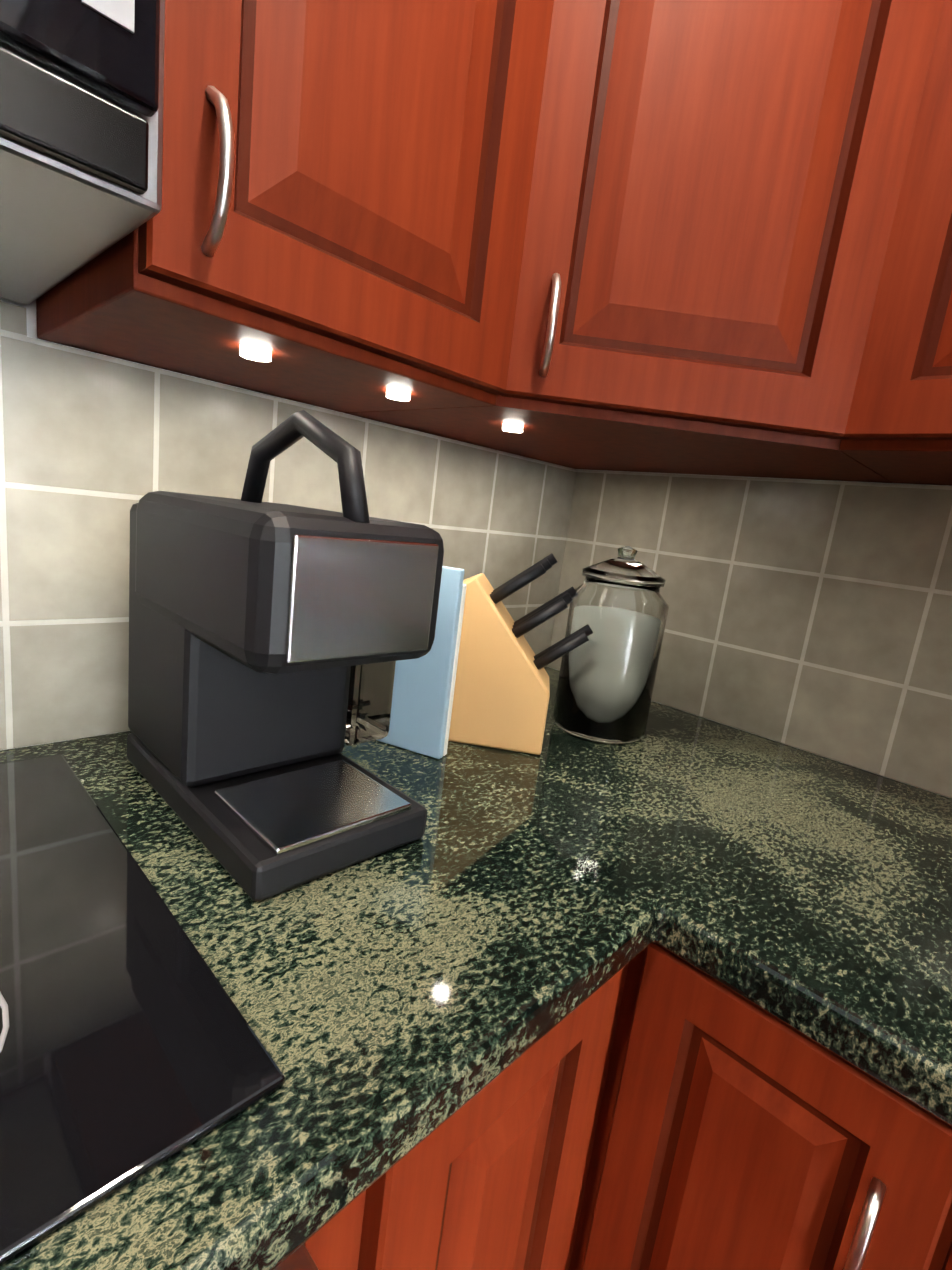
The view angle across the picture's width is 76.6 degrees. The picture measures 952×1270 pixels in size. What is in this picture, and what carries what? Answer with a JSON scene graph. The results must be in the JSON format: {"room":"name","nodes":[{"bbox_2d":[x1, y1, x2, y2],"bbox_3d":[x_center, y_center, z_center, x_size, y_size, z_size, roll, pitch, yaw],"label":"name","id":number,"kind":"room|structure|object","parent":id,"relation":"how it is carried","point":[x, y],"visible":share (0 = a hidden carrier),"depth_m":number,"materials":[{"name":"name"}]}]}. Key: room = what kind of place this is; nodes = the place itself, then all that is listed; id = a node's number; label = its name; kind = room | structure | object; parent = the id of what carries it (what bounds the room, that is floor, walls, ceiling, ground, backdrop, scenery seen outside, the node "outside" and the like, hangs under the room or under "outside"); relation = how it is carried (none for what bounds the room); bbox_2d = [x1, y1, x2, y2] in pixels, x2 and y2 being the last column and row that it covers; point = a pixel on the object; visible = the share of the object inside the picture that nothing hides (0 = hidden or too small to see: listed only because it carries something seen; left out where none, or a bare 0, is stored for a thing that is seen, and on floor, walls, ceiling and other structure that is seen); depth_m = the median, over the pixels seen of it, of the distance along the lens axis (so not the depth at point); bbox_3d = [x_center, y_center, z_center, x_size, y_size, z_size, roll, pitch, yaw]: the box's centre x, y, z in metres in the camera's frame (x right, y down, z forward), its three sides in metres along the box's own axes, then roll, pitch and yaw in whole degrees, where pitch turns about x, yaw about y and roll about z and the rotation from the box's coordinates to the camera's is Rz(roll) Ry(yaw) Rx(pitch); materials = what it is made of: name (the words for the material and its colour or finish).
{"room":"kitchen","nodes":[
{"label":"kitchen","id":0,"kind":"room"},
{"bbox_2d":[0,298,572,468],"bbox_3d":[-0.883,-0.149,0.355,0.120,2.430,3.238,17,15,42],"label":"wall","id":1,"kind":"structure","parent":0,"point":[31,314],"depth_m":0.64,"materials":[{"name":"ceramic tile"},{"name":"grout"}]},
{"bbox_2d":[0,301,579,750],"bbox_3d":[-0.822,-0.079,0.343,0.011,0.484,2.935,17,15,42],"label":"backsplash","id":2,"kind":"structure","parent":1,"relation":"attached to","point":[85,435],"depth_m":0.74,"materials":[{"name":"tile"}]},
{"bbox_2d":[36,0,551,423],"bbox_3d":[-0.161,-0.740,0.578,0.338,0.923,0.385,17,15,42],"label":"upper cabinet","id":3,"kind":"object","parent":1,"relation":"attached to","point":[339,223],"depth_m":0.52,"materials":[{"name":"brown wood"}]},
{"bbox_2d":[0,0,164,304],"bbox_3d":[-0.544,-0.498,0.156,0.447,0.468,0.766,17,15,42],"label":"microwave","id":4,"kind":"object","parent":3,"relation":"attached to","point":[81,111],"visible":1,"depth_m":0.33,"materials":[{"name":"silver metal"}]},
{"bbox_2d":[549,469,951,793],"bbox_3d":[1.239,0.087,0.485,2.810,2.430,0.120,17,15,42],"label":"wall","id":5,"kind":"structure","parent":0,"point":[783,478],"depth_m":1.05,"materials":[{"name":"paint"}]},
{"bbox_2d":[391,392,879,481],"bbox_3d":[0.281,-0.738,0.842,0.608,0.923,0.608,17,15,42],"label":"upper cabinet","id":6,"kind":"object","parent":5,"relation":"attached to","point":[745,434],"depth_m":0.80,"materials":[{"name":"brown wood"}]},
{"bbox_2d":[548,470,951,798],"bbox_3d":[0.854,0.058,0.766,1.815,0.455,0.009,17,15,42],"label":"backsplash","id":7,"kind":"structure","parent":5,"relation":"attached to","point":[814,617],"depth_m":1.04,"materials":[{"name":"tile"}]},
{"bbox_2d":[840,32,951,484],"bbox_3d":[0.827,-0.604,0.509,0.671,0.923,0.338,17,15,42],"label":"upper cabinet","id":8,"kind":"object","parent":5,"relation":"attached to","point":[904,434],"depth_m":0.64,"materials":[{"name":"brown wood"}]},
{"bbox_3d":[1.163,1.784,-1.559,8.600,0.100,8.000,17,15,42],"label":"floor","id":9,"kind":"structure","parent":0,"visible":0},
{"bbox_2d":[304,943,651,1269],"bbox_3d":[-0.011,0.634,0.978,0.618,0.872,0.976,17,15,42],"label":"base cabinet","id":10,"kind":"object","parent":9,"relation":"on","point":[513,1179],"depth_m":0.51,"materials":[{"name":"brown wood"}]},
{"bbox_2d":[274,1244,318,1269],"bbox_3d":[-0.555,0.689,0.296,0.623,0.720,0.760,17,15,42],"label":"wall oven","id":11,"kind":"object","parent":10,"relation":"in","point":[300,1258],"visible":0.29,"depth_m":0.35,"materials":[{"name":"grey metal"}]},
{"bbox_2d":[0,667,855,1269],"bbox_3d":[-0.406,0.229,0.407,0.648,0.040,2.297,17,15,42],"label":"countertop","id":12,"kind":"structure","parent":10,"relation":"on","point":[486,929],"depth_m":0.48,"materials":[{"name":"stone"}]},
{"bbox_2d":[0,754,284,1265],"bbox_3d":[-0.557,0.218,0.246,0.520,0.007,0.760,17,15,42],"label":"cooktop","id":13,"kind":"object","parent":12,"relation":"in","point":[132,1048],"visible":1,"depth_m":0.36,"materials":[{"name":"black glass"}]},
{"bbox_2d":[127,410,443,900],"bbox_3d":[-0.132,-0.036,0.757,0.408,0.406,0.487,17,15,42],"label":"coffee maker","id":14,"kind":"object","parent":12,"relation":"on","point":[270,644],"visible":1,"depth_m":0.56,"materials":[{"name":"black plastic"}]},
{"bbox_2d":[377,566,466,758],"bbox_3d":[-0.111,0.025,0.838,0.180,0.260,0.024,12,12,23],"label":"cutting board","id":15,"kind":"object","parent":12,"relation":"on","point":[422,700],"visible":0.44,"depth_m":0.81,"materials":[{"name":"blue plastic"}]},
{"bbox_2d":[448,553,592,754],"bbox_3d":[0.054,0.018,0.901,0.233,0.288,0.100,8,11,5],"label":"knife block","id":16,"kind":"object","parent":12,"relation":"on","point":[501,694],"visible":0.9,"depth_m":0.86,"materials":[{"name":"brown wood"}]},
{"bbox_2d":[553,545,668,745],"bbox_3d":[0.225,0.009,0.992,0.156,0.312,0.156,17,15,42],"label":"glass jar","id":17,"kind":"object","parent":12,"relation":"on","point":[619,606],"visible":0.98,"depth_m":0.93,"materials":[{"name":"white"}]},
{"bbox_2d":[588,942,951,1269],"bbox_3d":[0.417,0.719,0.818,0.281,0.872,0.618,17,15,42],"label":"base cabinet","id":18,"kind":"object","parent":9,"relation":"on","point":[653,1106],"depth_m":0.54,"materials":[{"name":"brown wood"}]},
{"bbox_2d":[676,768,951,1125],"bbox_3d":[0.823,0.387,0.375,1.202,0.040,0.647,17,15,42],"label":"countertop","id":19,"kind":"structure","parent":18,"relation":"on","point":[839,928],"depth_m":0.55,"materials":[{"name":"stone"}]},
{"bbox_2d":[908,1146,951,1269],"bbox_3d":[0.861,0.858,0.396,0.973,0.872,0.618,17,15,42],"label":"base cabinet","id":20,"kind":"object","parent":9,"relation":"on","point":[934,1248],"depth_m":0.44,"materials":[{"name":"brown wood"}]},
{"bbox_3d":[-0.686,0.336,-1.959,3.482,2.430,0.150,17,15,42],"label":"wall","id":21,"kind":"structure","parent":0,"visible":0},
{"bbox_2d":[504,0,951,447],"bbox_3d":[0.283,-0.692,0.613,0.297,0.899,0.298,17,15,42],"label":"upper cabinet","id":22,"kind":"object","parent":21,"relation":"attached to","point":[688,236],"depth_m":0.65,"materials":[{"name":"brown wood"}]}
]}

